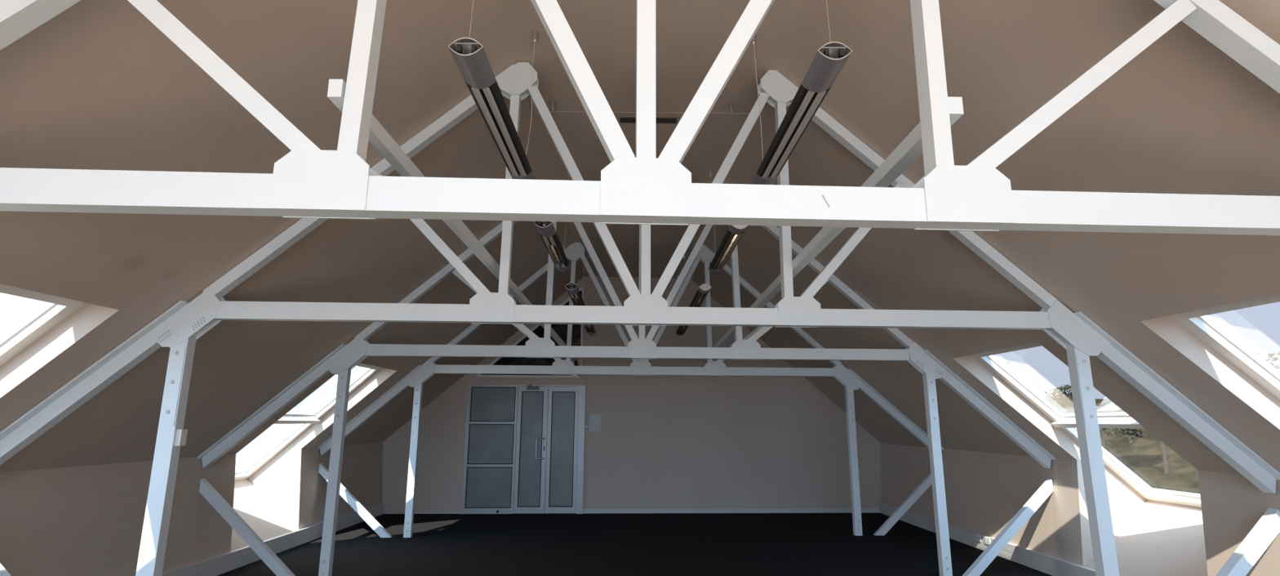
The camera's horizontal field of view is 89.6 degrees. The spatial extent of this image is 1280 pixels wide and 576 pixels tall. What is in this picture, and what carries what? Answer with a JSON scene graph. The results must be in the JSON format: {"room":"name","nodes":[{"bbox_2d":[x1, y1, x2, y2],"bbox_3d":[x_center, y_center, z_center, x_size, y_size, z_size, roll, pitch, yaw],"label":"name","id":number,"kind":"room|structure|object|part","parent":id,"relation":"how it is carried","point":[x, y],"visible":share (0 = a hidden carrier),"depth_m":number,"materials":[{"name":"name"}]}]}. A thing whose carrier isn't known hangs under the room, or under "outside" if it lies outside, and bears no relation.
{"room":"empty attic office","nodes":[
{"label":"empty attic office","id":0,"kind":"room"},
{"bbox_2d":[0,302,395,575],"bbox_3d":[-3.960,1.049,3.182,1.750,2.185,15.563,0,-12,-1],"label":"wall","id":1,"kind":"structure","parent":0,"point":[85,520],"depth_m":5.33,"materials":[{"name":"beige paint"}]},
{"bbox_2d":[0,284,85,366],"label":"window","id":2,"kind":"structure","parent":1,"relation":"in","point":[56,308],"depth_m":3.71,"materials":[{"name":"white paint"}]},
{"bbox_3d":[-3.707,0.232,3.087,0.710,0.643,1.217,0,-12,-1],"label":"sash","id":3,"kind":"part","parent":2,"relation":"part of","materials":[{"name":"white paint"}]},
{"bbox_2d":[161,502,384,575],"bbox_3d":[-4.119,2.030,2.966,0.050,0.175,15.543,0,-12,-1],"label":"baseboard","id":4,"kind":"structure","parent":1,"relation":"attached to","point":[222,563],"depth_m":7.20,"materials":[{"name":"grey"}]},
{"bbox_2d":[235,362,381,479],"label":"window","id":5,"kind":"structure","parent":1,"relation":"in","point":[304,420],"depth_m":8.06,"materials":[{"name":"white paint"}]},
{"bbox_3d":[-4.520,1.829,7.470,0.754,0.682,1.210,0,-12,-1],"label":"sash","id":6,"kind":"part","parent":5,"relation":"part of","materials":[{"name":"white paint"}]},
{"bbox_3d":[-3.768,1.175,7.616,0.710,0.643,1.210,0,-12,-1],"label":"sash","id":7,"kind":"part","parent":5,"relation":"part of","materials":[{"name":"white paint"}]},
{"bbox_2d":[327,79,583,377],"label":"roof truss","id":8,"kind":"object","parent":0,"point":[561,330],"depth_m":4.14,"materials":[{"name":"white paint"}]},
{"bbox_3d":[-1.059,0.288,6.639,0.045,0.063,9.255,0,-12,-1],"label":"longitudinal rail","id":9,"kind":"part","parent":8,"relation":"part of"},
{"bbox_2d":[382,276,880,512],"bbox_3d":[-0.057,1.784,11.176,8.505,4.035,0.001,1,-12,-3],"label":"wall","id":10,"kind":"structure","parent":0,"point":[663,441],"depth_m":11.06,"materials":[{"name":"beige paint"}]},
{"bbox_2d":[460,383,585,513],"bbox_3d":[-1.941,2.687,10.838,2.000,2.115,0.117,1,-12,-3],"label":"door","id":11,"kind":"structure","parent":10,"relation":"in","point":[506,468],"depth_m":10.85,"materials":[{"name":"grey glass"}]},
{"bbox_3d":[-2.510,3.311,10.713,0.726,0.629,0.008,1,-12,-3],"label":"pane","id":12,"kind":"part","parent":11,"relation":"part of","materials":[{"name":"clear glass"}]},
{"bbox_3d":[-2.507,2.703,10.841,0.830,2.080,0.050,1,-12,-3],"label":"panel","id":13,"kind":"part","parent":11,"relation":"part of","materials":[{"name":"glass"}]},
{"bbox_3d":[-2.507,2.627,10.856,0.726,0.632,0.008,1,-12,-3],"label":"pane","id":14,"kind":"part","parent":11,"relation":"part of","materials":[{"name":"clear glass"}]},
{"bbox_3d":[-2.504,1.981,10.991,0.726,0.553,0.008,1,-12,-3],"label":"pane","id":15,"kind":"part","parent":11,"relation":"part of","materials":[{"name":"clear glass"}]},
{"bbox_3d":[-1.839,2.701,10.873,0.345,1.864,0.008,1,-12,-3],"label":"pane","id":16,"kind":"part","parent":11,"relation":"part of","materials":[{"name":"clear glass"}]},
{"bbox_3d":[-1.673,2.696,10.816,0.158,0.351,0.049,6,-13,-24],"label":"handle","id":17,"kind":"part","parent":11,"relation":"part of","materials":[{"name":"silver metal"}]},
{"bbox_3d":[-1.313,2.708,10.897,0.368,1.864,0.008,1,-12,-3],"label":"pane","id":18,"kind":"part","parent":11,"relation":"part of","materials":[{"name":"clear glass"}]},
{"bbox_2d":[586,283,588,378],"bbox_3d":[-0.928,0.807,11.331,0.008,1.795,0.012,1,-12,-3],"label":"trim","id":19,"kind":"structure","parent":10,"relation":"attached to","point":[588,283],"depth_m":11.33,"materials":[{"name":"beige paint"}]},
{"bbox_2d":[588,413,600,431],"bbox_3d":[-0.773,2.303,11.031,0.196,0.284,0.003,1,-12,-3],"label":"paper notice","id":20,"kind":"object","parent":10,"relation":"attached to","point":[594,419],"visible":1,"depth_m":11.03,"materials":[{"name":"grey paper"}]},
{"bbox_2d":[383,507,879,513],"bbox_3d":[-0.065,3.723,10.762,8.280,0.070,0.024,1,-12,-3],"label":"baseboard","id":21,"kind":"structure","parent":10,"relation":"attached to","point":[813,509],"depth_m":10.82,"materials":[{"name":"grey"}]},
{"bbox_2d":[217,512,1051,575],"bbox_3d":[0.038,2.239,3.163,8.600,0.120,16.105,0,-12,-1],"label":"floor","id":22,"kind":"structure","parent":0,"point":[637,544],"depth_m":7.72,"materials":[{"name":"black carpet"}]},
{"bbox_2d":[197,220,1056,575],"bbox_3d":[0.003,0.843,6.651,8.490,4.035,0.200,1,-12,-3],"label":"roof truss","id":23,"kind":"object","parent":22,"relation":"on","point":[340,362],"visible":0.87,"depth_m":6.60,"materials":[{"name":"white metal"}]},
{"bbox_3d":[-2.979,1.737,6.311,0.092,2.120,0.080,1,-12,-3],"label":"post","id":24,"kind":"part","parent":23,"relation":"part of","materials":[{"name":"white metal"}]},
{"bbox_3d":[-2.967,0.670,6.487,0.415,0.388,0.012,1,-12,-3],"label":"knee plate","id":25,"kind":"part","parent":23,"relation":"part of","materials":[{"name":"white paint"}]},
{"bbox_3d":[-2.971,0.689,6.576,0.415,0.388,0.012,1,-12,-3],"label":"knee plate","id":26,"kind":"part","parent":23,"relation":"part of","materials":[{"name":"white paint"}]},
{"bbox_3d":[-1.026,0.608,6.601,0.294,0.197,0.008,1,-12,-3],"label":"gusset plate","id":27,"kind":"part","parent":23,"relation":"part of","materials":[{"name":"white paint"}]},
{"bbox_3d":[0.022,-0.259,6.880,0.064,1.784,0.080,1,-12,-3],"label":"king post","id":28,"kind":"part","parent":23,"relation":"part of","materials":[{"name":"white metal"}]},
{"bbox_3d":[0.020,0.623,6.652,0.294,0.197,0.008,1,-12,-3],"label":"gusset plate","id":29,"kind":"part","parent":23,"relation":"part of","materials":[{"name":"white paint"}]},
{"bbox_3d":[1.109,0.639,6.705,0.294,0.197,0.008,1,-12,-3],"label":"gusset plate","id":30,"kind":"part","parent":23,"relation":"part of","materials":[{"name":"white paint"}]},
{"bbox_3d":[3.034,0.774,6.868,0.415,0.388,0.012,1,-12,-3],"label":"knee plate","id":31,"kind":"part","parent":23,"relation":"part of","materials":[{"name":"white paint"}]},
{"bbox_3d":[3.038,0.757,6.782,0.415,0.388,0.003,1,-12,-3],"label":"knee plate","id":32,"kind":"part","parent":23,"relation":"part of","materials":[{"name":"white paint"}]},
{"bbox_3d":[3.037,1.823,6.603,0.092,2.120,0.080,1,-12,-3],"label":"post","id":33,"kind":"part","parent":23,"relation":"part of","materials":[{"name":"white paint"}]},
{"bbox_2d":[317,242,943,537],"bbox_3d":[-0.029,1.333,9.009,8.490,4.035,0.200,1,-12,-3],"label":"roof truss","id":34,"kind":"object","parent":22,"relation":"on","point":[851,381],"visible":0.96,"depth_m":8.98,"materials":[{"name":"white metal"}]},
{"bbox_3d":[-3.041,2.228,8.668,0.093,2.120,0.080,1,-12,-3],"label":"post","id":35,"kind":"part","parent":34,"relation":"part of","materials":[{"name":"white metal"}]},
{"bbox_3d":[-3.028,1.160,8.843,0.415,0.388,0.012,1,-12,-3],"label":"knee plate","id":36,"kind":"part","parent":34,"relation":"part of","materials":[{"name":"white paint"}]},
{"bbox_3d":[-3.033,1.179,8.933,0.415,0.388,0.012,1,-12,-3],"label":"knee plate","id":37,"kind":"part","parent":34,"relation":"part of","materials":[{"name":"white paint"}]},
{"bbox_3d":[-1.073,1.099,8.959,0.294,0.197,0.008,1,-12,-3],"label":"gusset plate","id":38,"kind":"part","parent":34,"relation":"part of","materials":[{"name":"white paint"}]},
{"bbox_3d":[-0.957,-0.534,9.303,0.312,0.253,0.010,1,-12,-3],"label":"head plate","id":39,"kind":"part","parent":34,"relation":"part of","materials":[{"name":"white paint"}]},
{"bbox_3d":[0.012,0.232,9.240,0.064,1.784,0.080,1,-12,-3],"label":"king post","id":40,"kind":"part","parent":34,"relation":"part of","materials":[{"name":"white paint"}]},
{"bbox_3d":[0.010,1.114,9.011,0.294,0.197,0.008,1,-12,-3],"label":"gusset plate","id":41,"kind":"part","parent":34,"relation":"part of","materials":[{"name":"white paint"}]},
{"bbox_3d":[0.979,-0.506,9.397,0.312,0.253,0.010,1,-12,-3],"label":"head plate","id":42,"kind":"part","parent":34,"relation":"part of","materials":[{"name":"white paint"}]},
{"bbox_3d":[1.063,1.129,9.062,0.294,0.197,0.008,1,-12,-3],"label":"gusset plate","id":43,"kind":"part","parent":34,"relation":"part of","materials":[{"name":"white paint"}]},
{"bbox_3d":[2.957,1.264,9.224,0.415,0.388,0.012,1,-12,-3],"label":"knee plate","id":44,"kind":"part","parent":34,"relation":"part of","materials":[{"name":"white paint"}]},
{"bbox_3d":[2.962,1.246,9.134,0.415,0.388,0.012,1,-12,-3],"label":"knee plate","id":45,"kind":"part","parent":34,"relation":"part of","materials":[{"name":"white paint"}]},
{"bbox_3d":[2.961,2.313,8.959,0.095,2.120,0.080,1,-12,-3],"label":"post","id":46,"kind":"part","parent":34,"relation":"part of","materials":[{"name":"white paint"}]},
{"bbox_2d":[0,0,1279,235],"bbox_3d":[0.065,-0.107,2.088,8.490,4.035,0.200,1,-12,-3],"label":"roof truss","id":47,"kind":"object","parent":22,"relation":"on","point":[308,181],"visible":1,"depth_m":2.12,"materials":[{"name":"white paint"}]},
{"bbox_3d":[-1.008,-0.342,2.037,0.294,0.197,0.008,1,-12,-3],"label":"gusset plate","id":48,"kind":"part","parent":47,"relation":"part of","materials":[{"name":"white paint"}]},
{"bbox_3d":[-1.013,-0.324,2.123,0.294,0.197,0.008,1,-12,-3],"label":"gusset plate","id":49,"kind":"part","parent":47,"relation":"part of","materials":[{"name":"white paint"}]},
{"bbox_3d":[0.016,-0.309,2.173,0.294,0.197,0.008,1,-12,-3],"label":"gusset plate","id":50,"kind":"part","parent":47,"relation":"part of","materials":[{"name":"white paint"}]},
{"bbox_3d":[0.022,-1.210,2.316,0.064,1.784,0.080,1,-12,-3],"label":"king post","id":51,"kind":"part","parent":47,"relation":"part of","materials":[{"name":"white paint"}]},
{"bbox_3d":[0.020,-0.327,2.087,0.294,0.197,0.008,1,-12,-3],"label":"gusset plate","id":52,"kind":"part","parent":47,"relation":"part of","materials":[{"name":"white paint"}]},
{"bbox_2d":[702,96,964,361],"bbox_3d":[1.101,0.310,6.702,0.065,0.063,9.184,0,-12,0],"label":"beam","id":53,"kind":"structure","parent":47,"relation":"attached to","point":[910,148],"depth_m":2.85,"materials":[{"name":"white paint"}]},
{"bbox_3d":[1.084,-0.294,2.225,0.294,0.197,0.008,1,-12,-3],"label":"gusset plate","id":54,"kind":"part","parent":47,"relation":"part of","materials":[{"name":"white paint"}]},
{"bbox_3d":[1.089,-0.312,2.139,0.294,0.197,0.008,1,-12,-3],"label":"gusset plate","id":55,"kind":"part","parent":47,"relation":"part of","materials":[{"name":"white paint"}]},
{"bbox_2d":[0,62,1279,575],"bbox_3d":[0.035,0.361,4.338,8.490,4.035,0.200,1,-12,-3],"label":"roof truss","id":56,"kind":"object","parent":22,"relation":"on","point":[179,327],"visible":0.98,"depth_m":4.35,"materials":[{"name":"white paint"}]},
{"bbox_3d":[-2.967,1.256,3.998,0.103,2.120,0.080,1,-12,-3],"label":"post","id":57,"kind":"part","parent":56,"relation":"part of","materials":[{"name":"white metal"}]},
{"bbox_2d":[174,429,187,445],"bbox_3d":[-2.900,0.945,4.075,0.030,0.100,0.060,1,-12,-3],"label":"junction box","id":58,"kind":"object","parent":56,"relation":"attached to","point":[181,434],"visible":1,"depth_m":4.06,"materials":[{"name":"white plastic"}]},
{"bbox_3d":[-2.955,0.189,4.178,0.415,0.388,0.003,1,-12,-3],"label":"knee plate","id":59,"kind":"part","parent":56,"relation":"part of","materials":[{"name":"white paint"}]},
{"bbox_3d":[-2.959,0.207,4.263,0.415,0.388,0.012,1,-12,-3],"label":"knee plate","id":60,"kind":"part","parent":56,"relation":"part of","materials":[{"name":"white paint"}]},
{"bbox_3d":[-0.986,0.127,4.289,0.294,0.197,0.008,1,-12,-3],"label":"gusset plate","id":61,"kind":"part","parent":56,"relation":"part of","materials":[{"name":"white paint"}]},
{"bbox_3d":[-0.896,-1.506,4.633,0.312,0.253,0.010,1,-12,-3],"label":"head plate","id":62,"kind":"part","parent":56,"relation":"part of","materials":[{"name":"white paint"}]},
{"bbox_3d":[-0.901,-1.488,4.721,0.312,0.253,0.010,1,-12,-3],"label":"head plate","id":63,"kind":"part","parent":56,"relation":"part of","materials":[{"name":"white paint"}]},
{"bbox_3d":[0.041,-0.741,4.568,0.064,1.784,0.080,1,-12,-3],"label":"king post","id":64,"kind":"part","parent":56,"relation":"part of","materials":[{"name":"white metal"}]},
{"bbox_3d":[0.040,0.142,4.339,0.294,0.197,0.008,1,-12,-3],"label":"gusset plate","id":65,"kind":"part","parent":56,"relation":"part of","materials":[{"name":"white paint"}]},
{"bbox_3d":[0.035,0.160,4.425,0.294,0.197,0.008,1,-12,-3],"label":"gusset plate","id":66,"kind":"part","parent":56,"relation":"part of","materials":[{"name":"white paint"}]},
{"bbox_3d":[1.035,-1.460,4.814,0.312,0.253,0.010,1,-12,-3],"label":"head plate","id":67,"kind":"part","parent":56,"relation":"part of","materials":[{"name":"white paint"}]},
{"bbox_3d":[1.039,-1.478,4.726,0.312,0.253,0.010,1,-12,-3],"label":"head plate","id":68,"kind":"part","parent":56,"relation":"part of","materials":[{"name":"white paint"}]},
{"bbox_3d":[1.082,0.175,4.476,0.294,0.197,0.008,1,-12,-3],"label":"gusset plate","id":69,"kind":"part","parent":56,"relation":"part of","materials":[{"name":"white paint"}]},
{"bbox_3d":[1.086,0.157,4.390,0.294,0.197,0.008,1,-12,-3],"label":"gusset plate","id":70,"kind":"part","parent":56,"relation":"part of","materials":[{"name":"white paint"}]},
{"bbox_3d":[3.030,0.293,4.554,0.415,0.388,0.012,1,-12,-3],"label":"knee plate","id":71,"kind":"part","parent":56,"relation":"part of","materials":[{"name":"white paint"}]},
{"bbox_3d":[3.035,0.274,4.464,0.415,0.388,0.012,1,-12,-3],"label":"knee plate","id":72,"kind":"part","parent":56,"relation":"part of","materials":[{"name":"white paint"}]},
{"bbox_3d":[3.034,1.342,4.289,0.098,2.120,0.080,1,-12,-3],"label":"post","id":73,"kind":"part","parent":56,"relation":"part of","materials":[{"name":"white metal"}]},
{"bbox_2d":[0,0,1279,473],"bbox_3d":[0.049,-0.361,3.676,8.500,2.891,15.850,0,-12,-1],"label":"ceiling","id":74,"kind":"structure","parent":0,"point":[97,85],"depth_m":4.02,"materials":[{"name":"beige paint"}]},
{"bbox_2d":[448,1,537,179],"bbox_3d":[-0.728,-1.326,3.499,0.145,1.075,1.514,0,-12,-1],"label":"pendant lamp","id":75,"kind":"object","parent":74,"relation":"hanging from","point":[469,55],"visible":0.84,"depth_m":3.09,"materials":[{"name":"grey metal"}]},
{"bbox_2d":[453,42,527,176],"bbox_3d":[-0.730,-0.859,3.402,0.100,0.003,1.502,0,-12,-1],"label":"reflector","id":76,"kind":"object","parent":75,"relation":"on","point":[466,47],"depth_m":2.70,"materials":[{"name":"silver metal"}]},
{"bbox_3d":[-0.730,-0.808,3.442,0.108,0.002,1.070,0,-12,-1],"label":"backing plate","id":77,"kind":"part","parent":75,"relation":"part of","materials":[{"name":"grey metal"}]},
{"bbox_2d":[533,101,570,271],"bbox_3d":[-0.759,-0.839,5.839,0.145,1.075,1.514,0,-12,-1],"label":"pendant lamp","id":78,"kind":"object","parent":74,"relation":"hanging from","point":[546,229],"visible":0.88,"depth_m":5.49,"materials":[{"name":"grey metal"}]},
{"bbox_2d":[537,221,551,226],"bbox_3d":[-0.761,-0.372,5.742,0.100,0.003,1.502,0,-12,-1],"label":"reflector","id":79,"kind":"object","parent":78,"relation":"on","point":[543,224],"depth_m":5.06,"materials":[{"name":"silver metal"}]},
{"bbox_3d":[-0.762,-0.322,5.782,0.108,0.002,1.070,0,-12,-1],"label":"backing plate","id":80,"kind":"part","parent":78,"relation":"part of","materials":[{"name":"grey metal"}]},
{"bbox_2d":[546,244,564,263],"bbox_3d":[-0.763,-0.297,5.851,0.088,0.017,0.605,0,-12,-1],"label":"grille","id":81,"kind":"object","parent":78,"relation":"attached to","point":[556,252],"depth_m":5.82,"materials":[{"name":"white"}]},
{"bbox_2d":[564,229,585,305],"bbox_3d":[-0.791,-0.350,8.188,0.145,1.075,1.514,0,-12,-1],"label":"pendant lamp","id":82,"kind":"object","parent":74,"relation":"hanging from","point":[573,291],"visible":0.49,"depth_m":7.70,"materials":[{"name":"grey metal"}]},
{"bbox_2d":[567,284,576,288],"bbox_3d":[-0.793,0.117,8.091,0.100,0.003,1.502,0,-12,-1],"label":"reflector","id":83,"kind":"object","parent":82,"relation":"on","point":[569,286],"depth_m":7.39,"materials":[{"name":"silver metal"}]},
{"bbox_3d":[-0.794,0.167,8.132,0.108,0.002,1.070,0,-12,-1],"label":"backing plate","id":84,"kind":"part","parent":82,"relation":"part of","materials":[{"name":"grey metal"}]},
{"bbox_2d":[572,297,582,305],"bbox_3d":[-0.795,0.192,8.201,0.088,0.017,0.605,0,-12,-1],"label":"grille","id":85,"kind":"object","parent":82,"relation":"attached to","point":[576,301],"depth_m":8.09,"materials":[{"name":"white"}]},
{"bbox_2d":[583,254,595,335],"bbox_3d":[-0.823,0.143,10.557,0.145,1.075,1.514,0,-12,-1],"label":"pendant lamp","id":86,"kind":"object","parent":74,"relation":"hanging from","point":[589,328],"visible":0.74,"depth_m":10.53,"materials":[{"name":"grey metal"}]},
{"bbox_2d":[585,326,593,332],"bbox_3d":[-0.827,0.684,10.570,0.088,0.017,0.605,0,-12,-1],"label":"grille","id":87,"kind":"object","parent":86,"relation":"attached to","point":[589,329],"depth_m":10.52,"materials":[{"name":"white"}]},
{"bbox_2d":[530,111,749,114],"bbox_3d":[0.035,-1.473,5.421,1.900,0.006,0.012,0,-12,-1],"label":"trim","id":88,"kind":"structure","parent":74,"relation":"attached to","point":[531,111],"depth_m":5.42,"materials":[{"name":"beige paint"}]},
{"bbox_2d":[619,116,677,123],"bbox_3d":[0.073,-1.442,5.547,0.490,0.009,0.094,0,-12,-1],"label":"ceiling air slot","id":89,"kind":"object","parent":74,"relation":"attached to","point":[623,119],"visible":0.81,"depth_m":5.54,"materials":[{"name":"brown metal"}]},
{"bbox_2d":[675,253,688,335],"bbox_3d":[0.707,0.153,10.575,0.145,1.075,1.516,0,-12,-1],"label":"pendant lamp","id":90,"kind":"object","parent":74,"relation":"hanging from","point":[682,329],"visible":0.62,"depth_m":10.57,"materials":[{"name":"grey metal"}]},
{"bbox_2d":[678,324,688,334],"bbox_3d":[0.704,0.673,10.483,0.088,0.017,1.190,0,-12,-1],"label":"grille","id":91,"kind":"object","parent":90,"relation":"attached to","point":[682,329],"depth_m":10.53,"materials":[{"name":"white"}]},
{"bbox_2d":[688,224,711,306],"bbox_3d":[0.739,-0.340,8.206,0.145,1.075,1.516,0,-12,-1],"label":"pendant lamp","id":92,"kind":"object","parent":74,"relation":"hanging from","point":[704,289],"visible":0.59,"depth_m":7.73,"materials":[{"name":"grey metal"}]},
{"bbox_2d":[692,292,707,306],"bbox_3d":[0.736,0.180,8.114,0.088,0.017,1.190,0,-12,-1],"label":"grille","id":93,"kind":"object","parent":92,"relation":"attached to","point":[699,297],"depth_m":7.93,"materials":[{"name":"white"}]},
{"bbox_2d":[707,102,748,272],"bbox_3d":[0.770,-0.829,5.857,0.145,1.075,1.516,0,-12,-1],"label":"pendant lamp","id":94,"kind":"object","parent":74,"relation":"hanging from","point":[734,233],"visible":0.88,"depth_m":5.55,"materials":[{"name":"grey metal"}]},
{"bbox_2d":[712,233,742,269],"bbox_3d":[0.768,-0.309,5.765,0.088,0.017,1.190,0,-12,-1],"label":"grille","id":95,"kind":"object","parent":94,"relation":"attached to","point":[730,241],"depth_m":5.68,"materials":[{"name":"white"}]},
{"bbox_3d":[0.768,-0.316,5.776,0.108,0.002,1.260,0,-12,-1],"label":"backing plate","id":96,"kind":"part","parent":94,"relation":"part of","materials":[{"name":"grey metal"}]},
{"bbox_2d":[751,0,852,184],"bbox_3d":[0.802,-1.316,3.518,0.145,1.075,1.514,0,-12,-1],"label":"pendant lamp","id":97,"kind":"object","parent":74,"relation":"hanging from","point":[828,60],"visible":0.9,"depth_m":3.11,"materials":[{"name":"grey metal"}]},
{"bbox_3d":[0.799,-0.798,3.461,0.108,0.002,1.070,0,-12,-1],"label":"backing plate","id":98,"kind":"part","parent":97,"relation":"part of","materials":[{"name":"grey metal"}]},
{"bbox_2d":[761,46,846,178],"bbox_3d":[0.800,-0.849,3.421,0.100,0.003,1.502,0,-12,-1],"label":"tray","id":99,"kind":"object","parent":97,"relation":"on","point":[833,51],"depth_m":2.71,"materials":[{"name":"silver metal"}]},
{"bbox_2d":[880,315,1279,575],"bbox_3d":[4.047,1.132,3.420,1.750,2.185,15.850,0,-12,-1],"label":"wall","id":100,"kind":"structure","parent":0,"point":[984,491],"depth_m":6.20,"materials":[{"name":"beige paint"}]},
{"bbox_2d":[974,533,981,541],"bbox_3d":[4.106,3.037,7.836,0.010,0.072,0.120,0,-12,-1],"label":"wall socket","id":101,"kind":"object","parent":100,"relation":"attached to","point":[977,537],"visible":1,"depth_m":7.83,"materials":[{"name":"white plastic"}]},
{"bbox_2d":[983,536,990,544],"bbox_3d":[4.109,2.993,7.625,0.010,0.072,0.120,0,-12,-1],"label":"wall socket","id":102,"kind":"object","parent":100,"relation":"attached to","point":[987,540],"visible":1,"depth_m":7.62,"materials":[{"name":"white plastic"}]},
{"bbox_2d":[879,502,1095,575],"bbox_3d":[4.198,2.114,3.206,0.050,0.175,15.827,0,-12,-1],"label":"baseboard","id":103,"kind":"structure","parent":100,"relation":"attached to","point":[1051,565],"depth_m":7.16,"materials":[{"name":"grey"}]},
{"bbox_2d":[973,341,1201,507],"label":"window","id":104,"kind":"structure","parent":100,"relation":"in","point":[1066,421],"depth_m":6.17,"materials":[{"name":"white paint"}]},
{"bbox_3d":[3.774,0.818,5.750,0.710,0.643,1.210,0,-12,-1],"label":"sash","id":105,"kind":"part","parent":104,"relation":"part of","materials":[{"name":"white paint"}]},
{"bbox_3d":[4.521,1.482,5.622,0.754,0.682,1.210,0,-12,-1],"label":"sash","id":106,"kind":"part","parent":104,"relation":"part of","materials":[{"name":"white paint"}]},
{"bbox_2d":[1171,293,1279,400],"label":"window","id":107,"kind":"structure","parent":100,"relation":"in","point":[1197,322],"depth_m":3.97,"materials":[{"name":"white paint"}]},
{"bbox_3d":[3.807,0.322,3.366,0.710,0.643,1.220,0,-12,-1],"label":"sash","id":108,"kind":"part","parent":107,"relation":"part of","materials":[{"name":"white paint"}]},
{"label":"outside","id":109,"kind":"structure","parent":0,"visible":0},
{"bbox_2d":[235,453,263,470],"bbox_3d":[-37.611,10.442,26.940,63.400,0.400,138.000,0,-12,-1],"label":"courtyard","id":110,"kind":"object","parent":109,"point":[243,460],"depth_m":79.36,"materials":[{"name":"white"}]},
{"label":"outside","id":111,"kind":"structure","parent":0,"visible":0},
{"bbox_2d":[1043,396,1199,493],"bbox_3d":[4.747,7.905,23.957,150.000,9.598,150.000,0,-12,-1],"label":"ground","id":112,"kind":"structure","parent":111,"point":[1143,456],"depth_m":24.48,"materials":[{"name":"green plant"}]},
{"bbox_2d":[1044,384,1101,428],"bbox_3d":[16.477,5.871,24.716,2.602,4.358,2.705,0,-12,-1],"label":"tree","id":113,"kind":"object","parent":112,"relation":"on","point":[1065,406],"visible":0.27,"depth_m":24.61,"materials":[{"name":"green plant"}]},
{"bbox_2d":[1096,398,1120,412],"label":"window","id":114,"kind":"structure","parent":112,"relation":"on","point":[1107,405],"depth_m":32.62,"materials":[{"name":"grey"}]},
{"bbox_2d":[1101,440,1122,462],"bbox_3d":[18.553,6.847,25.847,2.091,1.403,1.520,9,-15,-37],"label":"bush","id":115,"kind":"object","parent":112,"relation":"on","point":[1107,442],"visible":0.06,"depth_m":26.16,"materials":[{"name":"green plant"}]},
{"bbox_2d":[1101,427,1147,443],"bbox_3d":[20.315,5.916,26.898,2.177,1.448,1.368,0,-12,-1],"label":"bush","id":116,"kind":"object","parent":112,"relation":"on","point":[1129,433],"visible":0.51,"depth_m":26.79,"materials":[{"name":"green plant"}]},
{"bbox_2d":[1148,431,1168,473],"bbox_3d":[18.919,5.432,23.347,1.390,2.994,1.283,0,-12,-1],"label":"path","id":117,"kind":"structure","parent":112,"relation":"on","point":[1162,443],"depth_m":23.08,"materials":[{"name":"grey"}]},
{"bbox_2d":[1256,351,1279,372],"bbox_3d":[17.851,3.601,16.992,3.139,4.111,3.300,0,-12,-1],"label":"tree","id":118,"kind":"object","parent":112,"relation":"on","point":[1269,355],"visible":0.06,"depth_m":17.80,"materials":[{"name":"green plant"}]}
]}

